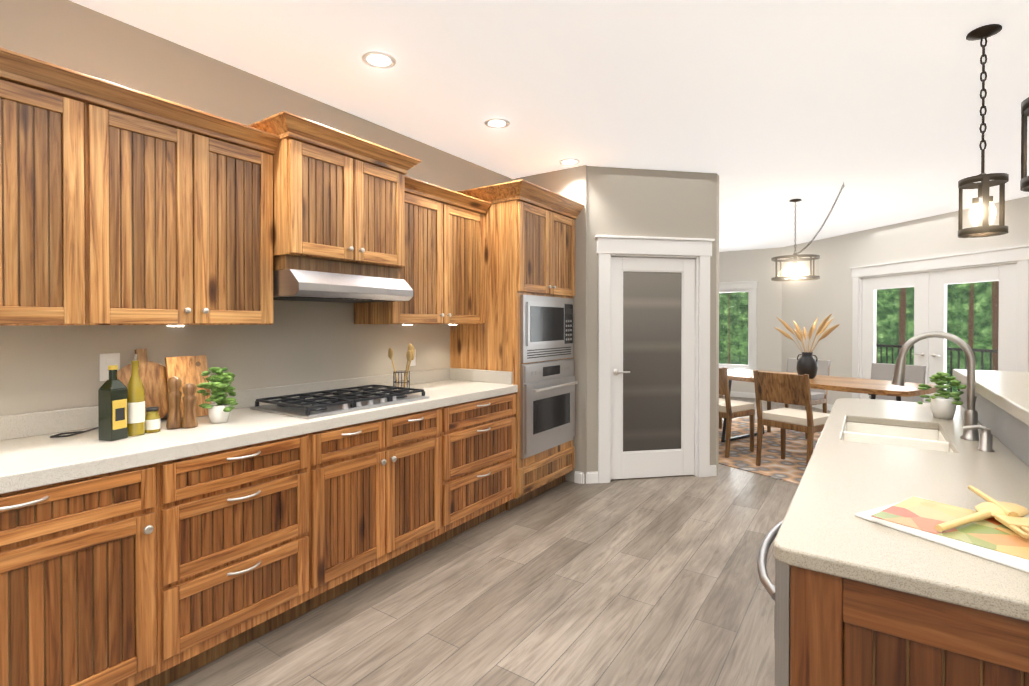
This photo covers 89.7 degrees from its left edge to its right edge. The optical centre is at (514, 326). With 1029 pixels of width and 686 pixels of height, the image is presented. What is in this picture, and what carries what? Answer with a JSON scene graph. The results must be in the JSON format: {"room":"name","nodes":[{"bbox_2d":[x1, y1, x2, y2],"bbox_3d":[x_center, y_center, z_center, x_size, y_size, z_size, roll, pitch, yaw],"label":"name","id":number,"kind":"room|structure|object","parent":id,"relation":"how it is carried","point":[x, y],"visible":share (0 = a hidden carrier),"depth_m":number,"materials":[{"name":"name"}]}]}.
{"room":"kitchen","nodes":[
{"label":"kitchen","id":0,"kind":"room"},
{"bbox_2d":[165,396,830,685],"bbox_3d":[2.468,1.363,3.412,5.800,0.080,11.880,0,1,34],"label":"floor","id":1,"kind":"structure","parent":0,"point":[650,581],"depth_m":2.47,"materials":[{"name":"wood"}]},
{"bbox_2d":[0,459,167,685],"bbox_3d":[-1.735,0.908,1.671,0.627,0.858,0.800,0,1,34],"label":"base cabinet","id":2,"kind":"object","parent":1,"relation":"on","point":[164,557],"depth_m":1.66,"materials":[{"name":"brown wood"}]},
{"bbox_2d":[0,379,515,490],"bbox_3d":[-1.531,0.450,1.956,0.637,0.052,4.568,0,1,34],"label":"countertop","id":3,"kind":"structure","parent":2,"relation":"on","point":[25,458],"depth_m":2.10,"materials":[{"name":"white stone"}]},
{"bbox_2d":[50,427,97,437],"bbox_3d":[-1.723,0.327,2.075,0.136,0.188,0.233,0,1,34],"label":"cord","id":4,"kind":"object","parent":3,"relation":"on","point":[70,433],"visible":0.67,"depth_m":2.02,"materials":[{"name":"black plastic"}]},
{"bbox_2d":[98,365,127,440],"bbox_3d":[-1.512,0.284,1.950,0.068,0.278,0.064,0,0,14],"label":"olive oil bottle","id":5,"kind":"object","parent":3,"relation":"on","point":[113,408],"visible":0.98,"depth_m":1.93,"materials":[{"name":"green glass"}]},
{"bbox_2d":[127,354,144,435],"bbox_3d":[-1.484,0.264,2.026,0.063,0.316,0.063,0,1,34],"label":"oil bottle","id":6,"kind":"object","parent":3,"relation":"on","point":[136,407],"visible":0.96,"depth_m":2.01,"materials":[{"name":"yellow glass"}]},
{"bbox_2d":[117,349,168,417],"bbox_3d":[-1.634,0.259,2.282,0.085,0.322,0.270,0,1,34],"label":"round cutting board","id":7,"kind":"object","parent":3,"relation":"on","point":[153,376],"visible":0.33,"depth_m":2.30,"materials":[{"name":"brown wood"}]},
{"bbox_2d":[145,406,160,432],"bbox_3d":[-1.458,0.373,2.083,0.055,0.098,0.054,0,1,34],"label":"jar","id":8,"kind":"object","parent":3,"relation":"on","point":[152,421],"visible":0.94,"depth_m":2.06,"materials":[{"name":"yellow glass"}]},
{"bbox_2d":[166,376,181,428],"bbox_3d":[-1.418,0.314,2.158,0.060,0.215,0.060,0,1,34],"label":"pepper mill","id":9,"kind":"object","parent":3,"relation":"on","point":[174,395],"visible":0.98,"depth_m":2.14,"materials":[{"name":"brown wood"}]},
{"bbox_2d":[165,355,210,418],"bbox_3d":[-1.504,0.277,2.393,0.075,0.282,0.170,0,1,34],"label":"rectangular cutting board","id":10,"kind":"object","parent":3,"relation":"on","point":[188,369],"visible":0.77,"depth_m":2.40,"materials":[{"name":"brown wood"}]},
{"bbox_2d":[181,383,197,427],"bbox_3d":[-1.365,0.329,2.174,0.060,0.185,0.060,0,1,34],"label":"pepper mill","id":11,"kind":"object","parent":3,"relation":"on","point":[189,399],"visible":1,"depth_m":2.16,"materials":[{"name":"brown wood"}]},
{"bbox_2d":[196,367,237,422],"bbox_3d":[-1.301,0.298,2.282,0.182,0.245,0.156,0,1,34],"label":"potted plant","id":12,"kind":"object","parent":3,"relation":"on","point":[222,407],"visible":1,"depth_m":2.26,"materials":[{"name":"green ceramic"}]},
{"bbox_2d":[250,384,429,418],"bbox_3d":[-0.918,0.391,2.817,0.490,0.052,0.790,0,1,34],"label":"cooktop","id":13,"kind":"object","parent":3,"relation":"in","point":[363,398],"depth_m":2.66,"materials":[{"name":"black metal"}]},
{"bbox_2d":[388,344,414,391],"bbox_3d":[-0.708,0.260,3.311,0.158,0.304,0.136,0,1,34],"label":"utensil holder","id":14,"kind":"object","parent":3,"relation":"on","point":[410,354],"visible":0.81,"depth_m":3.29,"materials":[{"name":"beige wood"}]},
{"bbox_2d":[164,427,327,683],"bbox_3d":[-1.339,0.903,2.248,0.627,0.858,0.740,0,1,34],"label":"base cabinet","id":15,"kind":"object","parent":1,"relation":"on","point":[246,524],"depth_m":2.07,"materials":[{"name":"brown wood"}]},
{"bbox_2d":[328,415,399,600],"bbox_3d":[-1.029,0.899,2.701,0.627,0.858,0.498,0,1,34],"label":"base cabinet","id":16,"kind":"object","parent":1,"relation":"on","point":[364,455],"depth_m":2.57,"materials":[{"name":"brown wood"}]},
{"bbox_2d":[400,403,447,563],"bbox_3d":[-0.818,0.897,3.008,0.627,0.858,0.497,0,1,34],"label":"base cabinet","id":17,"kind":"object","parent":1,"relation":"on","point":[424,432],"depth_m":2.92,"materials":[{"name":"brown wood"}]},
{"bbox_2d":[448,391,515,539],"bbox_3d":[-0.479,0.893,3.502,0.627,0.858,0.840,0,1,34],"label":"base cabinet","id":18,"kind":"object","parent":1,"relation":"on","point":[481,432],"depth_m":3.35,"materials":[{"name":"brown wood"}]},
{"bbox_2d":[448,191,577,505],"bbox_3d":[0.018,0.196,4.180,0.674,2.242,0.850,0,1,34],"label":"tall cabinet","id":19,"kind":"object","parent":1,"relation":"on","point":[526,338],"depth_m":3.83,"materials":[{"name":"brown wood"}]},
{"bbox_2d":[520,295,573,362],"bbox_3d":[0.274,0.013,4.003,0.044,0.490,0.760,0,1,34],"label":"microwave","id":20,"kind":"object","parent":19,"relation":"in","point":[546,321],"depth_m":3.94,"materials":[{"name":"silver metal"}]},
{"bbox_2d":[520,359,577,458],"bbox_3d":[0.296,0.606,3.993,0.098,0.675,0.760,0,1,34],"label":"wall oven","id":21,"kind":"object","parent":19,"relation":"in","point":[547,386],"depth_m":3.92,"materials":[{"name":"silver metal"}]},
{"bbox_2d":[719,417,821,483],"bbox_3d":[3.069,1.303,5.437,2.400,0.006,3.000,0,1,-34],"label":"area rug","id":22,"kind":"object","parent":1,"relation":"on","point":[791,467],"visible":0.33,"depth_m":5.36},
{"bbox_2d":[719,394,722,428],"bbox_3d":[2.289,0.840,6.610,0.500,0.900,0.524,0,1,-34],"label":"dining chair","id":23,"kind":"object","parent":22,"relation":"on","point":[720,418],"visible":0.04,"depth_m":6.53,"materials":[{"name":"brown wood"}]},
{"bbox_2d":[719,367,754,457],"bbox_3d":[2.155,0.849,5.451,0.524,0.900,0.500,0,1,-34],"label":"dining chair","id":24,"kind":"object","parent":22,"relation":"on","point":[729,409],"visible":0.56,"depth_m":5.19,"materials":[{"name":"brown wood"}]},
{"bbox_2d":[753,370,828,466],"bbox_3d":[2.581,0.855,4.773,0.524,0.900,0.500,0,1,-34],"label":"dining chair","id":25,"kind":"object","parent":22,"relation":"on","point":[793,389],"visible":0.79,"depth_m":4.66,"materials":[{"name":"brown wood"}]},
{"bbox_2d":[767,358,830,438],"bbox_3d":[3.443,0.848,6.281,0.539,0.890,0.500,0,1,-34],"label":"dining chair","id":26,"kind":"object","parent":22,"relation":"on","point":[818,396],"visible":0.38,"depth_m":6.21,"materials":[{"name":"grey fabric"}]},
{"bbox_2d":[721,369,937,441],"bbox_3d":[3.065,0.919,5.431,0.926,0.760,2.100,0,1,-33],"label":"dining table","id":27,"kind":"object","parent":22,"relation":"on","point":[873,388],"visible":0.5,"depth_m":4.94,"materials":[{"name":"brown wood"}]},
{"bbox_2d":[774,314,839,378],"bbox_3d":[3.110,0.202,5.484,0.598,0.672,0.554,0,1,34],"label":"vase","id":28,"kind":"object","parent":27,"relation":"on","point":[807,362],"visible":0.98,"depth_m":5.38,"materials":[{"name":"black"}]},
{"bbox_2d":[867,363,926,402],"bbox_3d":[3.968,0.854,5.489,0.539,0.890,0.500,0,1,-34],"label":"dining chair","id":29,"kind":"object","parent":22,"relation":"on","point":[913,373],"visible":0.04,"depth_m":5.53,"materials":[{"name":"grey fabric"}]},
{"bbox_2d":[765,522,1028,685],"bbox_3d":[0.944,0.902,1.122,0.609,0.878,0.624,0,1,34],"label":"base cabinet","id":30,"kind":"object","parent":1,"relation":"on","point":[859,601],"depth_m":0.94,"materials":[{"name":"brown wood"}]},
{"bbox_2d":[757,520,789,685],"bbox_3d":[0.681,0.851,1.316,0.099,0.767,0.600,0,1,34],"label":"dishwasher","id":31,"kind":"object","parent":30,"relation":"in","point":[780,593],"depth_m":1.05,"materials":[{"name":"silver metal"}]},
{"bbox_2d":[769,398,1028,626],"bbox_3d":[1.462,0.485,1.876,0.611,0.120,2.490,0,1,34],"label":"countertop","id":32,"kind":"structure","parent":30,"relation":"on","point":[820,532],"depth_m":1.25,"materials":[{"name":"beige stone"}]},
{"bbox_2d":[845,419,948,450],"bbox_3d":[1.541,0.522,2.107,0.364,0.167,0.654,0,1,34],"label":"sink","id":33,"kind":"object","parent":32,"relation":"in","point":[871,430],"depth_m":2.30,"materials":[{"name":"white ceramic"}]},
{"bbox_2d":[892,331,984,438],"bbox_3d":[1.643,0.220,2.025,0.272,0.408,0.095,0,1,34],"label":"faucet","id":34,"kind":"object","parent":32,"relation":"on","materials":[{"name":"silver metal"}]},
{"bbox_2d":[855,485,1028,572],"bbox_3d":[0.974,0.408,1.094,0.424,0.042,0.434,0,1,34],"label":"magazine","id":35,"kind":"object","parent":32,"relation":"on","point":[992,529],"visible":1,"depth_m":1.08,"materials":[{"name":"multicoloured paper"}]},
{"bbox_2d":[917,372,966,418],"bbox_3d":[1.975,0.314,2.390,0.184,0.211,0.184,0,1,34],"label":"potted plant","id":36,"kind":"object","parent":32,"relation":"on","point":[943,403],"visible":1,"depth_m":2.37,"materials":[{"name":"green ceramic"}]},
{"bbox_2d":[962,425,993,451],"bbox_3d":[1.604,0.382,1.790,0.084,0.087,0.044,0,1,34],"label":"soap dispenser","id":37,"kind":"object","parent":32,"relation":"on","point":[985,437],"depth_m":1.77,"materials":[{"name":"silver metal"}]},
{"bbox_2d":[977,371,1028,426],"bbox_3d":[1.837,0.305,1.617,0.460,0.135,2.550,0,1,34],"label":"countertop","id":38,"kind":"structure","parent":30,"relation":"on","point":[1008,391],"depth_m":1.95,"materials":[{"name":"white stone"}]},
{"bbox_2d":[0,0,1028,483],"bbox_3d":[2.487,-0.032,3.392,5.841,2.710,11.886,0,1,34],"label":"wall","id":39,"kind":"structure","parent":0,"point":[46,368],"depth_m":3.49,"materials":[{"name":"beige paint"}]},
{"bbox_2d":[0,63,115,325],"bbox_3d":[-1.893,-0.420,1.677,0.347,0.832,0.849,0,1,34],"label":"upper cabinet","id":40,"kind":"object","parent":39,"relation":"attached to","point":[58,140],"depth_m":1.81,"materials":[{"name":"brown wood"}]},
{"bbox_2d":[99,353,119,380],"bbox_3d":[-1.734,0.172,2.218,0.008,0.116,0.072,0,1,34],"label":"wall outlet plate","id":41,"kind":"object","parent":39,"relation":"attached to","point":[106,360],"depth_m":2.21,"materials":[{"name":"white plastic"}]},
{"bbox_2d":[116,99,279,326],"bbox_3d":[-1.507,-0.424,2.241,0.347,0.832,0.783,0,1,34],"label":"upper cabinet","id":42,"kind":"object","parent":39,"relation":"attached to","point":[194,200],"depth_m":2.16,"materials":[{"name":"brown wood"}]},
{"bbox_2d":[260,127,367,270],"bbox_3d":[-1.115,-0.623,2.705,0.467,0.562,0.427,0,1,34],"label":"upper cabinet","id":43,"kind":"object","parent":39,"relation":"attached to","point":[320,187],"depth_m":2.53,"materials":[{"name":"brown wood"}]},
{"bbox_2d":[273,269,412,302],"bbox_3d":[-1.002,-0.208,2.815,0.532,0.130,0.720,0,1,34],"label":"range hood","id":44,"kind":"object","parent":43,"relation":"attached to","point":[316,285],"depth_m":2.60,"materials":[{"name":"silver metal"}]},
{"bbox_2d":[328,155,407,274],"bbox_3d":[-0.943,-0.625,2.955,0.467,0.562,0.427,0,1,34],"label":"upper cabinet","id":45,"kind":"object","parent":39,"relation":"attached to","point":[387,182],"depth_m":2.89,"materials":[{"name":"brown wood"}]},
{"bbox_2d":[408,349,415,365],"bbox_3d":[-0.730,0.220,3.681,0.008,0.116,0.072,0,1,34],"label":"wall outlet plate","id":46,"kind":"object","parent":39,"relation":"attached to","point":[413,362],"depth_m":3.70,"materials":[{"name":"white plastic"}]},
{"bbox_2d":[352,187,483,326],"bbox_3d":[-0.614,-0.434,3.542,0.347,0.832,0.909,0,1,34],"label":"upper cabinet","id":47,"kind":"object","parent":39,"relation":"attached to","point":[443,282],"depth_m":3.37,"materials":[{"name":"brown wood"}]},
{"bbox_2d":[611,257,695,479],"bbox_3d":[1.201,0.354,4.491,0.594,1.900,0.581,0,1,34],"label":"pantry door","id":48,"kind":"structure","parent":39,"relation":"in","point":[652,366],"depth_m":4.49,"materials":[{"name":"white paint"}]},
{"bbox_2d":[719,289,750,367],"bbox_3d":[4.004,0.029,9.503,0.630,1.410,0.040,0,1,34],"label":"window","id":49,"kind":"structure","parent":39,"relation":"in","point":[749,321],"depth_m":9.39,"materials":[{"name":"white paint"}]},
{"bbox_2d":[574,235,1028,483],"bbox_3d":[2.497,0.247,3.444,5.600,2.150,11.780,0,1,34],"label":"door trim","id":50,"kind":"structure","parent":39,"relation":"attached to","point":[699,250],"depth_m":4.52,"materials":[{"name":"white paint"}]},
{"bbox_2d":[862,263,1016,402],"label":"french door","id":51,"kind":"structure","parent":39,"relation":"in","point":[930,301],"depth_m":6.35,"materials":[{"name":"white paint"}]},
{"bbox_2d":[70,0,1028,251],"bbox_3d":[2.468,-1.387,3.390,5.800,0.100,11.880,0,1,34],"label":"ceiling","id":52,"kind":"structure","parent":0,"point":[766,111],"depth_m":2.84,"materials":[{"name":"white paint"}]},
{"bbox_2d":[361,51,395,68],"bbox_3d":[-0.674,-1.327,2.575,0.166,0.006,0.166,0,1,25],"label":"recessed light","id":53,"kind":"object","parent":52,"relation":"in","point":[379,59],"depth_m":2.57,"materials":[{"name":"white paint"}]},
{"bbox_2d":[484,118,509,127],"bbox_3d":[-0.114,-1.333,3.391,0.166,0.006,0.166,0,1,25],"label":"recessed light","id":54,"kind":"object","parent":52,"relation":"in","point":[493,122],"depth_m":3.39,"materials":[{"name":"white paint"}]},
{"bbox_2d":[559,158,579,164],"bbox_3d":[0.446,-1.340,4.208,0.166,0.006,0.166,0,1,25],"label":"recessed light","id":55,"kind":"object","parent":52,"relation":"in","point":[569,161],"depth_m":4.20,"materials":[{"name":"white paint"}]},
{"bbox_2d":[771,182,844,280],"bbox_3d":[3.003,-0.928,5.327,0.694,0.850,0.785,0,1,34],"label":"chandelier","id":56,"kind":"object","parent":52,"relation":"hanging from","point":[795,273],"visible":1,"depth_m":5.48,"materials":[{"name":"brown metal"}]},
{"bbox_2d":[958,24,1008,237],"bbox_3d":[2.110,-0.871,2.330,0.170,0.915,0.170,0,1,34],"label":"pendant light","id":57,"kind":"object","parent":52,"relation":"hanging from","point":[987,213],"visible":1,"depth_m":2.32,"materials":[{"name":"brown metal"}]},
{"bbox_2d":[1020,97,1028,191],"bbox_3d":[1.566,-0.865,1.478,0.170,0.915,0.170,0,1,34],"label":"pendant light","id":58,"kind":"object","parent":52,"relation":"hanging from","point":[1024,183],"visible":1,"depth_m":1.55,"materials":[{"name":"brown metal"}]},
{"label":"outside","id":59,"kind":"structure","parent":0,"visible":0},
{"bbox_2d":[719,281,998,400],"bbox_3d":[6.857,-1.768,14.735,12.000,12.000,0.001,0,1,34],"label":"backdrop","id":60,"kind":"structure","parent":59,"point":[895,330],"depth_m":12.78,"materials":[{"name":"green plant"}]},
{"bbox_2d":[876,344,997,400],"bbox_3d":[6.322,0.865,6.313,2.080,1.110,6.967,0,0,-11],"label":"railing","id":61,"kind":"object","parent":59,"point":[991,351],"depth_m":7.85,"materials":[{"name":"black metal"}]}
]}

